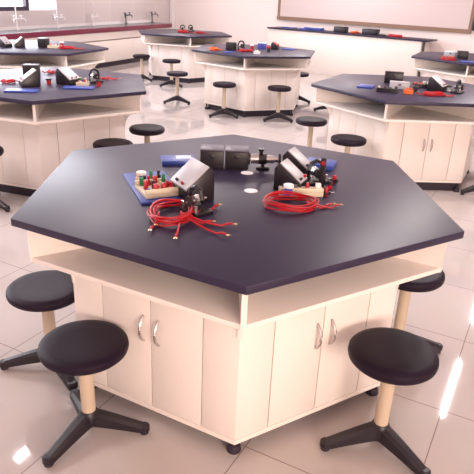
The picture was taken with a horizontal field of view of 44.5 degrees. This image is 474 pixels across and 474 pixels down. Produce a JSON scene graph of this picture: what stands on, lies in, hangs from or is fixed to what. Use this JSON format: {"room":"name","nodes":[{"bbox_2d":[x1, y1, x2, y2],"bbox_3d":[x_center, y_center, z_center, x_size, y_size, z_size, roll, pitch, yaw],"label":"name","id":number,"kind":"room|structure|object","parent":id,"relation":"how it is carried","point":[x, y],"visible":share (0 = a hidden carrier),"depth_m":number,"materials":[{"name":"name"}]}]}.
{"room":"science classroom","nodes":[
{"label":"science classroom","id":0,"kind":"room"},
{"bbox_2d":[0,0,169,26],"bbox_3d":[-4.866,-3.514,7.875,0.204,3.000,16.200,12,25,21],"label":"wall","id":1,"kind":"structure","parent":0,"point":[74,11],"depth_m":11.87,"materials":[{"name":"white paint"}]},
{"bbox_2d":[0,0,54,10],"bbox_3d":[-4.153,-4.481,9.120,0.070,1.740,3.600,12,25,21],"label":"window","id":2,"kind":"structure","parent":1,"relation":"in","point":[25,7],"depth_m":10.27,"materials":[{"name":"grey"}]},
{"bbox_2d":[0,60,473,473],"bbox_3d":[-0.195,-1.800,8.300,28.000,0.100,28.000,2,23,-2],"label":"floor","id":3,"kind":"structure","parent":0,"point":[434,417],"depth_m":2.37,"materials":[{"name":"tile"}]},
{"bbox_2d":[0,146,9,211],"bbox_3d":[-1.810,-0.424,4.214,0.374,0.440,0.388,14,26,25],"label":"stool","id":4,"kind":"object","parent":3,"relation":"on","point":[4,206],"visible":1,"depth_m":4.21,"materials":[{"name":"black"}]},
{"bbox_2d":[0,270,77,390],"bbox_3d":[-0.835,0.384,2.470,0.382,0.401,0.396,-1,23,-9],"label":"stool","id":5,"kind":"object","parent":3,"relation":"on","point":[47,291],"visible":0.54,"depth_m":2.39,"materials":[{"name":"black leather"}]},
{"bbox_2d":[0,40,108,69],"bbox_3d":[-2.573,-2.033,7.449,1.594,0.800,1.838,-17,30,-39],"label":"lab table","id":6,"kind":"object","parent":3,"relation":"on","point":[87,58],"visible":0.31,"depth_m":7.05,"materials":[{"name":"laminate"}]},
{"bbox_2d":[0,36,11,47],"bbox_3d":[-2.816,-2.367,7.035,0.120,0.118,0.110,12,25,21],"label":"meter","id":7,"kind":"object","parent":6,"relation":"on","point":[4,42],"visible":1,"depth_m":7.00,"materials":[{"name":"black plastic"}]},
{"bbox_2d":[13,37,24,46],"bbox_3d":[-2.670,-2.389,7.101,0.120,0.118,0.110,-10,26,-28],"label":"meter","id":8,"kind":"object","parent":6,"relation":"on","point":[20,42],"visible":1,"depth_m":7.07,"materials":[{"name":"black plastic"}]},
{"bbox_2d":[37,37,49,47],"bbox_3d":[-2.407,-2.424,7.221,0.106,0.110,0.122,8,24,11],"label":"instrument case","id":9,"kind":"object","parent":6,"relation":"on","point":[42,41],"visible":0.97,"depth_m":7.17,"materials":[{"name":"black"}]},
{"bbox_2d":[0,59,104,67],"bbox_3d":[-2.563,-2.248,7.358,1.507,0.018,1.739,-17,30,-39],"label":"shelf","id":10,"kind":"object","parent":6,"relation":"attached to","point":[13,63],"depth_m":7.02,"materials":[{"name":"white laminate"}]},
{"bbox_2d":[47,43,61,48],"bbox_3d":[-2.255,-2.368,7.177,0.160,0.054,0.100,2,23,-2],"label":"board","id":11,"kind":"object","parent":6,"relation":"on","point":[49,45],"visible":0.93,"depth_m":7.14,"materials":[{"name":"beige wood"}]},
{"bbox_2d":[59,46,83,48],"bbox_3d":[-2.030,-2.327,7.127,0.321,0.036,0.138,2,23,-2],"label":"lead","id":12,"kind":"object","parent":6,"relation":"on","point":[60,47],"visible":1,"depth_m":7.10,"materials":[{"name":"red plastic"}]},
{"bbox_2d":[0,67,145,196],"bbox_3d":[-1.596,-0.922,4.945,1.594,0.800,1.838,-2,24,-11],"label":"lab table","id":13,"kind":"object","parent":3,"relation":"on","point":[39,130],"visible":0.62,"depth_m":4.42,"materials":[{"name":"laminate"}]},
{"bbox_2d":[0,79,18,82],"bbox_3d":[-1.818,-1.241,4.605,0.257,0.034,0.076,-5,24,-16],"label":"lead","id":14,"kind":"object","parent":13,"relation":"on","point":[1,80],"visible":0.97,"depth_m":4.58,"materials":[{"name":"red plastic"}]},
{"bbox_2d":[4,88,39,92],"bbox_3d":[-1.588,-1.080,4.281,0.230,0.012,0.120,0,23,-6],"label":"folder","id":15,"kind":"object","parent":13,"relation":"on","point":[9,90],"visible":1,"depth_m":4.25,"materials":[{"name":"blue plastic"}]},
{"bbox_2d":[19,68,40,86],"bbox_3d":[-1.611,-1.236,4.496,0.140,0.128,0.120,-10,26,-28],"label":"meter","id":16,"kind":"object","parent":13,"relation":"on","point":[31,78],"visible":1,"depth_m":4.46,"materials":[{"name":"black plastic"}]},
{"bbox_2d":[22,64,40,74],"bbox_3d":[-1.794,-1.462,5.061,0.132,0.085,0.106,0,23,-7],"label":"instrument case","id":17,"kind":"object","parent":13,"relation":"on","point":[26,67],"visible":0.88,"depth_m":5.01,"materials":[{"name":"black plastic"}]},
{"bbox_2d":[42,70,55,73],"bbox_3d":[-1.636,-1.478,5.182,0.247,0.034,0.063,0,23,-7],"label":"lead","id":18,"kind":"object","parent":13,"relation":"on","point":[48,71],"visible":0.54,"depth_m":5.17,"materials":[{"name":"red plastic"}]},
{"bbox_2d":[46,78,51,83],"bbox_3d":[-1.506,-1.247,4.638,0.046,0.045,0.046,2,23,-2],"label":"bobbin","id":19,"kind":"object","parent":13,"relation":"on","point":[48,80],"visible":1,"depth_m":4.62,"materials":[{"name":"red plastic"}]},
{"bbox_2d":[55,66,79,85],"bbox_3d":[-1.359,-1.296,4.661,0.140,0.128,0.130,12,25,21],"label":"meter","id":20,"kind":"object","parent":13,"relation":"on","point":[64,75],"visible":0.98,"depth_m":4.62,"materials":[{"name":"black plastic"}]},
{"bbox_2d":[0,102,139,124],"bbox_3d":[-1.587,-1.137,4.854,1.507,0.018,1.739,-2,24,-11],"label":"shelf","id":21,"kind":"object","parent":13,"relation":"attached to","point":[62,111],"depth_m":4.45,"materials":[{"name":"white laminate"}]},
{"bbox_2d":[62,85,94,89],"bbox_3d":[-1.228,-1.160,4.505,0.230,0.012,0.110,1,23,-4],"label":"folder","id":22,"kind":"object","parent":13,"relation":"on","point":[65,86],"visible":1,"depth_m":4.47,"materials":[{"name":"blue plastic"}]},
{"bbox_2d":[76,77,89,85],"bbox_3d":[-1.234,-1.246,4.649,0.090,0.057,0.148,0,23,-6],"label":"board","id":23,"kind":"object","parent":13,"relation":"on","point":[81,82],"visible":0.98,"depth_m":4.59,"materials":[{"name":"beige wood"}]},
{"bbox_2d":[88,68,102,83],"bbox_3d":[-1.180,-1.337,4.789,0.117,0.119,0.104,-17,30,-38],"label":"motor","id":24,"kind":"object","parent":13,"relation":"on","point":[92,75],"visible":0.83,"depth_m":4.76,"materials":[{"name":"black metal"}]},
{"bbox_2d":[96,79,101,85],"bbox_3d":[-1.107,-1.236,4.647,0.046,0.050,0.046,2,23,-2],"label":"bobbin","id":25,"kind":"object","parent":13,"relation":"on","point":[98,81],"visible":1,"depth_m":4.64,"materials":[{"name":"red plastic"}]},
{"bbox_2d":[99,76,118,79],"bbox_3d":[-1.092,-1.363,4.968,0.191,0.034,0.056,-2,24,-12],"label":"lead","id":26,"kind":"object","parent":13,"relation":"on","point":[108,77],"visible":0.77,"depth_m":4.96,"materials":[{"name":"red plastic"}]},
{"bbox_2d":[10,27,169,67],"bbox_3d":[-4.426,-2.503,8.448,0.550,0.728,12.980,12,25,21],"label":"bench","id":27,"kind":"object","parent":3,"relation":"on","point":[122,45],"visible":0.33,"depth_m":11.94,"materials":[{"name":"beige"}]},
{"bbox_2d":[0,20,171,39],"bbox_3d":[-4.397,-2.852,8.304,0.590,0.135,13.000,12,25,21],"label":"countertop","id":28,"kind":"structure","parent":27,"relation":"on","point":[100,27],"depth_m":11.00,"materials":[{"name":"grey"}]},
{"bbox_2d":[12,0,25,29],"bbox_3d":[-3.766,-3.866,9.911,0.119,0.619,0.298,12,25,21],"label":"tap","id":29,"kind":"object","parent":28,"relation":"on","point":[14,18],"visible":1,"depth_m":9.96,"materials":[{"name":"silver metal"}]},
{"bbox_2d":[54,0,65,27],"bbox_3d":[-3.344,-4.231,10.812,0.119,0.619,0.298,12,25,21],"label":"tap","id":30,"kind":"object","parent":28,"relation":"on","point":[56,15],"visible":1,"depth_m":10.86,"materials":[{"name":"silver metal"}]},
{"bbox_2d":[90,2,100,25],"bbox_3d":[-2.909,-4.533,11.783,0.119,0.449,0.298,12,25,21],"label":"tap","id":31,"kind":"object","parent":28,"relation":"on","point":[92,15],"visible":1,"depth_m":11.81,"materials":[{"name":"silver metal"}]},
{"bbox_2d":[124,12,132,23],"bbox_3d":[-2.438,-4.847,12.837,0.119,0.239,0.298,12,25,21],"label":"tap","id":32,"kind":"object","parent":28,"relation":"on","point":[125,14],"visible":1,"depth_m":12.86,"materials":[{"name":"grey metal"}]},
{"bbox_2d":[38,320,149,467],"bbox_3d":[-0.564,0.559,2.087,0.396,0.401,0.382,15,26,27],"label":"stool","id":33,"kind":"object","parent":3,"relation":"on","point":[84,349],"visible":1,"depth_m":2.06,"materials":[{"name":"black"}]},
{"bbox_2d":[93,138,132,147],"bbox_3d":[-0.975,-0.517,4.520,0.388,0.440,0.374,10,24,16],"label":"stool","id":34,"kind":"object","parent":3,"relation":"on","point":[107,142],"visible":0.25,"depth_m":4.45,"materials":[{"name":"black leather"}]},
{"bbox_2d":[133,54,151,81],"bbox_3d":[-1.653,-2.983,10.233,0.374,0.440,0.388,14,26,25],"label":"stool","id":35,"kind":"object","parent":3,"relation":"on","point":[141,57],"visible":0.91,"depth_m":10.20,"materials":[{"name":"black"}]},
{"bbox_2d":[129,124,164,142],"bbox_3d":[-0.795,-0.736,5.051,0.388,0.440,0.374,10,24,16],"label":"stool","id":36,"kind":"object","parent":3,"relation":"on","point":[146,130],"visible":0.56,"depth_m":4.94,"materials":[{"name":"black"}]},
{"bbox_2d":[160,59,182,87],"bbox_3d":[-1.132,-2.756,9.755,0.374,0.440,0.388,-11,27,-30],"label":"stool","id":37,"kind":"object","parent":3,"relation":"on","point":[171,62],"visible":0.97,"depth_m":9.73,"materials":[{"name":"black"}]},
{"bbox_2d":[163,71,189,104],"bbox_3d":[-0.892,-2.154,8.368,0.374,0.440,0.388,-11,27,-30],"label":"stool","id":38,"kind":"object","parent":3,"relation":"on","point":[177,74],"visible":1,"depth_m":8.35,"materials":[{"name":"black"}]},
{"bbox_2d":[138,29,231,82],"bbox_3d":[-0.981,-3.360,10.728,1.594,0.800,1.838,-3,24,-12],"label":"lab table","id":39,"kind":"object","parent":3,"relation":"on","point":[162,44],"visible":0.7,"depth_m":10.24,"materials":[{"name":"laminate"}]},
{"bbox_2d":[141,39,209,46],"bbox_3d":[-0.972,-3.575,10.637,1.507,0.018,1.739,-3,24,-12],"label":"shelf","id":40,"kind":"object","parent":39,"relation":"attached to","point":[162,42],"depth_m":10.21,"materials":[{"name":"white laminate"}]},
{"bbox_2d":[177,30,195,32],"bbox_3d":[-0.909,-3.701,10.448,0.341,0.053,0.187,2,23,-2],"label":"lead","id":41,"kind":"object","parent":39,"relation":"on","point":[179,31],"visible":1,"depth_m":10.39,"materials":[{"name":"red plastic"}]},
{"bbox_2d":[188,24,194,31],"bbox_3d":[-0.871,-3.918,10.870,0.122,0.124,0.108,-11,27,-30],"label":"motor","id":42,"kind":"object","parent":39,"relation":"on","point":[190,29],"visible":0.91,"depth_m":10.85,"materials":[{"name":"black plastic"}]},
{"bbox_2d":[209,81,237,118],"bbox_3d":[-0.200,-1.796,7.600,0.374,0.440,0.388,-11,27,-30],"label":"stool","id":43,"kind":"object","parent":3,"relation":"on","point":[220,84],"visible":1,"depth_m":7.59,"materials":[{"name":"black"}]},
{"bbox_2d":[11,134,463,454],"bbox_3d":[-0.014,0.143,2.609,1.594,0.803,1.838,2,23,-2],"label":"lab table","id":44,"kind":"object","parent":3,"relation":"on","point":[245,334],"visible":0.88,"depth_m":2.08,"materials":[{"name":"laminate"}]},
{"bbox_2d":[123,171,181,204],"bbox_3d":[-0.340,-0.205,2.358,0.180,0.012,0.380,-6,25,-20],"label":"folder","id":45,"kind":"object","parent":44,"relation":"on","point":[130,178],"visible":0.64,"depth_m":2.30,"materials":[{"name":"blue plastic"}]},
{"bbox_2d":[136,170,145,176],"bbox_3d":[-0.392,-0.247,2.377,0.042,0.045,0.042,2,23,-2],"label":"bobbin","id":46,"kind":"object","parent":45,"relation":"on","point":[141,172],"visible":0.48,"depth_m":2.36,"materials":[{"name":"white plastic"}]},
{"bbox_2d":[135,170,177,198],"bbox_3d":[-0.325,-0.211,2.288,0.130,0.055,0.190,-9,25,-24],"label":"board","id":47,"kind":"object","parent":45,"relation":"on","point":[155,186],"visible":1,"depth_m":2.24,"materials":[{"name":"beige wood"}]},
{"bbox_2d":[160,155,195,164],"bbox_3d":[-0.275,-0.362,2.723,0.160,0.021,0.110,-2,24,-12],"label":"folder","id":48,"kind":"object","parent":44,"relation":"on","point":[165,159],"visible":0.7,"depth_m":2.70,"materials":[{"name":"blue plastic"}]},
{"bbox_2d":[147,199,236,238],"bbox_3d":[-0.158,-0.069,2.021,0.308,0.041,0.337,-2,23,-10],"label":"lead","id":49,"kind":"object","parent":44,"relation":"on","point":[185,217],"visible":0.94,"depth_m":2.00,"materials":[{"name":"red plastic"}]},
{"bbox_2d":[170,157,214,201],"bbox_3d":[-0.175,-0.223,2.257,0.121,0.138,0.150,-10,26,-28],"label":"meter","id":50,"kind":"object","parent":44,"relation":"on","point":[194,172],"visible":0.9,"depth_m":2.22,"materials":[{"name":"black plastic"}]},
{"bbox_2d":[179,185,212,217],"bbox_3d":[-0.148,-0.140,2.107,0.092,0.105,0.104,-17,30,-38],"label":"motor","id":51,"kind":"object","parent":44,"relation":"on","point":[197,201],"visible":0.94,"depth_m":2.09,"materials":[{"name":"black plastic"}]},
{"bbox_2d":[200,144,223,168],"bbox_3d":[-0.114,-0.372,2.677,0.108,0.088,0.106,2,23,-1],"label":"instrument case","id":52,"kind":"object","parent":44,"relation":"on","point":[211,155],"visible":0.96,"depth_m":2.63,"materials":[{"name":"black"}]},
{"bbox_2d":[30,248,441,330],"bbox_3d":[-0.005,-0.071,2.518,1.507,0.018,1.739,2,23,-2],"label":"shelf","id":53,"kind":"object","parent":44,"relation":"attached to","point":[207,301],"depth_m":1.95,"materials":[{"name":"white laminate"}]},
{"bbox_2d":[225,145,248,169],"bbox_3d":[-0.001,-0.368,2.679,0.108,0.088,0.106,2,23,-1],"label":"instrument case","id":54,"kind":"object","parent":44,"relation":"on","point":[236,156],"visible":1,"depth_m":2.64,"materials":[{"name":"black"}]},
{"bbox_2d":[248,148,280,169],"bbox_3d":[0.120,-0.360,2.667,0.160,0.093,0.058,2,23,-1],"label":"motor","id":55,"kind":"object","parent":44,"relation":"on","point":[260,158],"visible":0.78,"depth_m":2.65,"materials":[{"name":"grey metal"}]},
{"bbox_2d":[283,183,293,195],"bbox_3d":[0.204,-0.188,2.296,0.042,0.045,0.042,2,23,-2],"label":"bobbin","id":56,"kind":"object","parent":44,"relation":"on","point":[287,186],"visible":0.8,"depth_m":2.28,"materials":[{"name":"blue plastic"}]},
{"bbox_2d":[273,158,306,189],"bbox_3d":[0.224,-0.255,2.399,0.120,0.118,0.085,12,25,21],"label":"meter","id":57,"kind":"object","parent":44,"relation":"on","point":[285,171],"visible":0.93,"depth_m":2.37,"materials":[{"name":"black plastic"}]},
{"bbox_2d":[283,146,311,176],"bbox_3d":[0.273,-0.334,2.589,0.120,0.118,0.085,12,25,21],"label":"meter","id":58,"kind":"object","parent":44,"relation":"on","point":[294,155],"visible":0.56,"depth_m":2.55,"materials":[{"name":"black plastic"}]},
{"bbox_2d":[278,182,323,196],"bbox_3d":[0.259,-0.195,2.345,0.178,0.054,0.045,1,23,-4],"label":"board","id":59,"kind":"object","parent":44,"relation":"on","point":[317,191],"visible":0.77,"depth_m":2.33,"materials":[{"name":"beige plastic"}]},
{"bbox_2d":[262,191,343,211],"bbox_3d":[0.253,-0.132,2.213,0.316,0.040,0.170,1,23,-4],"label":"lead","id":60,"kind":"object","parent":44,"relation":"on","point":[283,207],"visible":1,"depth_m":2.20,"materials":[{"name":"red rubber"}]},
{"bbox_2d":[307,159,328,185],"bbox_3d":[0.342,-0.288,2.506,0.104,0.105,0.092,-7,25,-21],"label":"motor","id":61,"kind":"object","parent":44,"relation":"on","point":[315,171],"visible":0.62,"depth_m":2.49,"materials":[{"name":"black metal"}]},
{"bbox_2d":[307,157,336,170],"bbox_3d":[0.396,-0.349,2.760,0.140,0.022,0.120,10,24,18],"label":"folder","id":62,"kind":"object","parent":44,"relation":"on","point":[330,165],"visible":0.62,"depth_m":2.73,"materials":[{"name":"blue plastic"}]},
{"bbox_2d":[319,158,326,188],"bbox_3d":[0.358,-0.267,2.426,0.040,0.130,0.060,10,24,16],"label":"stand","id":63,"kind":"object","parent":44,"relation":"on","point":[323,160],"visible":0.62,"depth_m":2.42,"materials":[{"name":"black plastic"}]},
{"bbox_2d":[323,187,334,196],"bbox_3d":[0.372,-0.184,2.353,0.052,0.036,0.020,-7,25,-21],"label":"plug","id":64,"kind":"object","parent":44,"relation":"on","point":[326,193],"visible":1,"depth_m":2.34,"materials":[{"name":"red plastic"}]},
{"bbox_2d":[327,181,332,189],"bbox_3d":[0.395,-0.221,2.442,0.020,0.036,0.052,10,24,16],"label":"plug","id":65,"kind":"object","parent":44,"relation":"on","point":[329,186],"visible":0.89,"depth_m":2.42,"materials":[{"name":"red plastic"}]},
{"bbox_2d":[328,175,337,183],"bbox_3d":[0.415,-0.254,2.521,0.020,0.036,0.052,-11,27,-30],"label":"plug","id":66,"kind":"object","parent":44,"relation":"on","point":[334,178],"visible":0.94,"depth_m":2.50,"materials":[{"name":"red plastic"}]},
{"bbox_2d":[191,44,314,116],"bbox_3d":[0.237,-2.230,8.206,1.594,0.800,1.838,6,23,9],"label":"lab table","id":67,"kind":"object","parent":3,"relation":"on","point":[252,74],"visible":0.95,"depth_m":7.73,"materials":[{"name":"wood"}]},
{"bbox_2d":[209,47,222,50],"bbox_3d":[-0.274,-2.505,7.721,0.204,0.042,0.127,2,23,-2],"label":"lead","id":68,"kind":"object","parent":67,"relation":"on","point":[210,48],"visible":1,"depth_m":7.68,"materials":[{"name":"orange plastic"}]},
{"bbox_2d":[226,42,236,50],"bbox_3d":[-0.080,-2.589,7.865,0.122,0.100,0.106,10,24,16],"label":"instrument case","id":69,"kind":"object","parent":67,"relation":"on","point":[229,45],"visible":1,"depth_m":7.83,"materials":[{"name":"black"}]},
{"bbox_2d":[236,40,245,49],"bbox_3d":[0.057,-2.621,7.920,0.126,0.128,0.112,-7,25,-21],"label":"motor","id":70,"kind":"object","parent":67,"relation":"on","point":[238,44],"visible":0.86,"depth_m":7.89,"materials":[{"name":"black metal"}]},
{"bbox_2d":[237,49,253,51],"bbox_3d":[0.132,-2.479,7.711,0.286,0.036,0.121,2,23,-2],"label":"lead","id":71,"kind":"object","parent":67,"relation":"on","point":[241,50],"visible":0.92,"depth_m":7.68,"materials":[{"name":"red plastic"}]},
{"bbox_2d":[195,62,310,69],"bbox_3d":[0.247,-2.445,8.115,1.507,0.018,1.739,6,23,9],"label":"shelf","id":72,"kind":"object","parent":67,"relation":"attached to","point":[225,65],"depth_m":7.67,"materials":[{"name":"white laminate"}]},
{"bbox_2d":[258,42,266,48],"bbox_3d":[0.358,-2.728,8.265,0.122,0.080,0.106,5,23,7],"label":"instrument case","id":73,"kind":"object","parent":67,"relation":"on","point":[261,45],"visible":1,"depth_m":8.22,"materials":[{"name":"blue plastic"}]},
{"bbox_2d":[271,42,278,49],"bbox_3d":[0.541,-2.706,8.202,0.100,0.104,0.100,10,24,16],"label":"meter","id":74,"kind":"object","parent":67,"relation":"on","point":[274,46],"visible":1,"depth_m":8.16,"materials":[{"name":"black plastic"}]},
{"bbox_2d":[263,85,292,122],"bbox_3d":[0.508,-1.722,7.503,0.374,0.440,0.388,-11,27,-30],"label":"stool","id":75,"kind":"object","parent":3,"relation":"on","point":[276,88],"visible":1,"depth_m":7.49,"materials":[{"name":"black"}]},
{"bbox_2d":[298,72,309,103],"bbox_3d":[0.963,-2.283,8.865,0.374,0.440,0.388,14,26,25],"label":"stool","id":76,"kind":"object","parent":3,"relation":"on","point":[302,74],"visible":0.41,"depth_m":8.86,"materials":[{"name":"black"}]},
{"bbox_2d":[296,116,326,146],"bbox_3d":[0.702,-0.929,5.661,0.388,0.440,0.374,10,24,16],"label":"stool","id":77,"kind":"object","parent":3,"relation":"on","point":[310,121],"visible":0.48,"depth_m":5.58,"materials":[{"name":"black leather"}]},
{"bbox_2d":[314,106,326,110],"bbox_3d":[1.293,-1.997,8.229,0.374,0.440,0.388,5,23,5],"label":"stool","id":78,"kind":"object","parent":3,"relation":"on","point":[320,107],"visible":0.16,"depth_m":8.29,"materials":[{"name":"black"}]},
{"bbox_2d":[331,134,366,153],"bbox_3d":[0.934,-0.636,5.000,0.388,0.440,0.374,10,24,16],"label":"stool","id":79,"kind":"object","parent":3,"relation":"on","point":[347,140],"visible":0.49,"depth_m":4.88,"materials":[{"name":"black"}]},
{"bbox_2d":[267,26,437,75],"bbox_3d":[2.238,-3.794,12.033,3.563,0.840,0.560,18,27,32],"label":"bench","id":80,"kind":"object","parent":3,"relation":"on","point":[336,53],"visible":0.65,"depth_m":11.67,"materials":[{"name":"white laminate"}]},
{"bbox_2d":[304,26,323,30],"bbox_3d":[1.630,-4.400,12.242,0.402,0.060,0.166,18,27,32],"label":"instrument case","id":81,"kind":"object","parent":80,"relation":"on","point":[307,27],"visible":0.96,"depth_m":12.16,"materials":[{"name":"blue plastic"}]},
{"bbox_2d":[333,26,348,32],"bbox_3d":[2.136,-4.259,11.902,0.252,0.110,0.186,18,27,32],"label":"instrument case","id":82,"kind":"object","parent":80,"relation":"on","point":[340,29],"visible":0.99,"depth_m":11.84,"materials":[{"name":"black plastic"}]},
{"bbox_2d":[362,28,379,35],"bbox_3d":[2.667,-4.088,11.555,0.312,0.110,0.186,18,27,32],"label":"instrument case","id":83,"kind":"object","parent":80,"relation":"on","point":[365,31],"visible":0.98,"depth_m":11.49,"materials":[{"name":"black plastic"}]},
{"bbox_2d":[388,34,405,37],"bbox_3d":[3.108,-3.887,11.211,0.404,0.046,0.230,18,27,32],"label":"lead","id":84,"kind":"object","parent":80,"relation":"on","point":[389,35],"visible":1,"depth_m":11.14,"materials":[{"name":"red plastic"}]},
{"bbox_2d":[320,327,438,473],"bbox_3d":[0.503,0.587,2.097,0.382,0.429,0.396,-1,23,-9],"label":"stool","id":85,"kind":"object","parent":3,"relation":"on","point":[392,357],"visible":1,"depth_m":2.05,"materials":[{"name":"black leather"}]},
{"bbox_2d":[311,74,473,191],"bbox_3d":[1.577,-1.011,5.487,1.594,0.800,1.838,14,25,24],"label":"lab table","id":86,"kind":"object","parent":3,"relation":"on","point":[430,138],"visible":0.75,"depth_m":4.97,"materials":[{"name":"wood"}]},
{"bbox_2d":[357,84,374,88],"bbox_3d":[1.161,-1.356,5.213,0.130,0.014,0.170,12,25,21],"label":"folder","id":87,"kind":"object","parent":86,"relation":"on","point":[368,86],"visible":1,"depth_m":5.16,"materials":[{"name":"blue plastic"}]},
{"bbox_2d":[376,86,397,92],"bbox_3d":[1.293,-1.274,4.982,0.180,0.056,0.060,10,24,16],"label":"board","id":88,"kind":"object","parent":86,"relation":"on","point":[378,89],"visible":1,"depth_m":4.96,"materials":[{"name":"black plastic"}]},
{"bbox_2d":[384,71,403,82],"bbox_3d":[1.490,-1.516,5.508,0.172,0.105,0.066,7,23,11],"label":"instrument case","id":89,"kind":"object","parent":86,"relation":"on","point":[389,75],"visible":0.91,"depth_m":5.48,"materials":[{"name":"black plastic"}]},
{"bbox_2d":[316,101,473,124],"bbox_3d":[1.587,-1.226,5.395,1.507,0.018,1.739,14,25,24],"label":"shelf","id":90,"kind":"object","parent":86,"relation":"attached to","point":[370,109],"depth_m":4.96,"materials":[{"name":"white laminate"}]},
{"bbox_2d":[389,80,409,88],"bbox_3d":[1.458,-1.362,5.200,0.172,0.060,0.096,7,23,11],"label":"instrument case","id":91,"kind":"object","parent":86,"relation":"on","point":[400,84],"visible":0.83,"depth_m":5.16,"materials":[{"name":"grey plastic"}]},
{"bbox_2d":[403,87,413,93],"bbox_3d":[1.465,-1.252,4.954,0.075,0.052,0.070,6,23,7],"label":"board","id":92,"kind":"object","parent":86,"relation":"on","point":[407,90],"visible":1,"depth_m":4.93,"materials":[{"name":"orange plastic"}]},
{"bbox_2d":[412,81,427,87],"bbox_3d":[1.703,-1.404,5.329,0.160,0.057,0.116,5,23,5],"label":"board","id":93,"kind":"object","parent":86,"relation":"on","point":[420,85],"visible":0.75,"depth_m":5.28,"materials":[{"name":"black plastic"}]},
{"bbox_2d":[416,91,453,96],"bbox_3d":[1.670,-1.207,4.888,0.336,0.037,0.076,4,23,2],"label":"lead","id":94,"kind":"object","parent":86,"relation":"on","point":[434,93],"visible":1,"depth_m":4.87,"materials":[{"name":"red plastic"}]},
{"bbox_2d":[427,75,446,91],"bbox_3d":[1.795,-1.370,5.173,0.140,0.124,0.130,19,28,34],"label":"meter","id":95,"kind":"object","parent":86,"relation":"on","point":[435,83],"visible":0.98,"depth_m":5.14,"materials":[{"name":"black plastic"}]},
{"bbox_2d":[450,79,464,93],"bbox_3d":[1.940,-1.323,5.084,0.104,0.119,0.117,19,28,34],"label":"motor","id":96,"kind":"object","parent":86,"relation":"on","point":[458,85],"visible":1,"depth_m":5.07,"materials":[{"name":"black metal"}]},
{"bbox_2d":[393,270,444,353],"bbox_3d":[0.799,0.342,2.684,0.382,0.445,0.396,2,23,-2],"label":"stool","id":97,"kind":"object","parent":3,"relation":"on","point":[432,282],"visible":0.27,"depth_m":2.58,"materials":[{"name":"black leather"}]},
{"bbox_2d":[411,51,473,84],"bbox_3d":[3.363,-2.185,8.428,1.594,0.800,1.838,13,25,22],"label":"lab table","id":98,"kind":"object","parent":3,"relation":"on","point":[429,64],"visible":0.34,"depth_m":8.15,"materials":[{"name":"wood"}]},
{"bbox_2d":[414,68,473,76],"bbox_3d":[3.373,-2.400,8.337,1.507,0.018,1.739,13,25,22],"label":"shelf","id":99,"kind":"object","parent":98,"relation":"attached to","point":[452,72],"depth_m":8.03,"materials":[{"name":"white laminate"}]},
{"bbox_2d":[441,55,455,60],"bbox_3d":[2.857,-2.421,7.838,0.180,0.054,0.120,5,23,7],"label":"board","id":100,"kind":"object","parent":98,"relation":"on","point":[442,57],"visible":1,"depth_m":7.79,"materials":[{"name":"red plastic"}]},
{"bbox_2d":[444,51,454,56],"bbox_3d":[3.049,-2.626,8.320,0.132,0.070,0.126,5,23,7],"label":"instrument case","id":101,"kind":"object","parent":98,"relation":"on","point":[446,53],"visible":0.95,"depth_m":8.27,"materials":[{"name":"grey plastic"}]},
{"bbox_2d":[456,50,468,58],"bbox_3d":[3.158,-2.549,8.112,0.142,0.100,0.146,8,24,11],"label":"instrument case","id":102,"kind":"object","parent":98,"relation":"on","point":[460,54],"visible":1,"depth_m":8.05,"materials":[{"name":"black plastic"}]},
{"bbox_2d":[460,60,473,62],"bbox_3d":[3.078,-2.311,7.655,0.240,0.014,0.160,8,24,11],"label":"folder","id":103,"kind":"object","parent":98,"relation":"on","point":[461,61],"visible":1,"depth_m":7.61,"materials":[{"name":"blue plastic"}]},
{"bbox_2d":[460,185,473,194],"bbox_3d":[2.129,-0.578,4.988,0.374,0.440,0.388,-2,24,-12],"label":"stool","id":104,"kind":"object","parent":3,"relation":"on","point":[471,188],"visible":1,"depth_m":5.02,"materials":[{"name":"black metal"}]},
{"bbox_2d":[176,0,473,52],"bbox_3d":[4.811,-4.182,10.457,16.200,3.000,0.201,18,27,32],"label":"wall","id":105,"kind":"structure","parent":0,"point":[247,21],"depth_m":13.48,"materials":[{"name":"paint"}]},
{"bbox_2d":[170,0,175,28],"bbox_3d":[-1.600,-6.181,14.474,0.115,3.000,0.120,12,25,21],"label":"trim","id":106,"kind":"structure","parent":105,"relation":"attached to","point":[172,2],"depth_m":14.65,"materials":[{"name":"white paint"}]},
{"bbox_2d":[277,0,473,33],"bbox_3d":[2.657,-4.930,11.680,4.266,1.280,0.048,18,27,32],"label":"whiteboard","id":107,"kind":"object","parent":105,"relation":"attached to","point":[453,16],"visible":1,"depth_m":11.57,"materials":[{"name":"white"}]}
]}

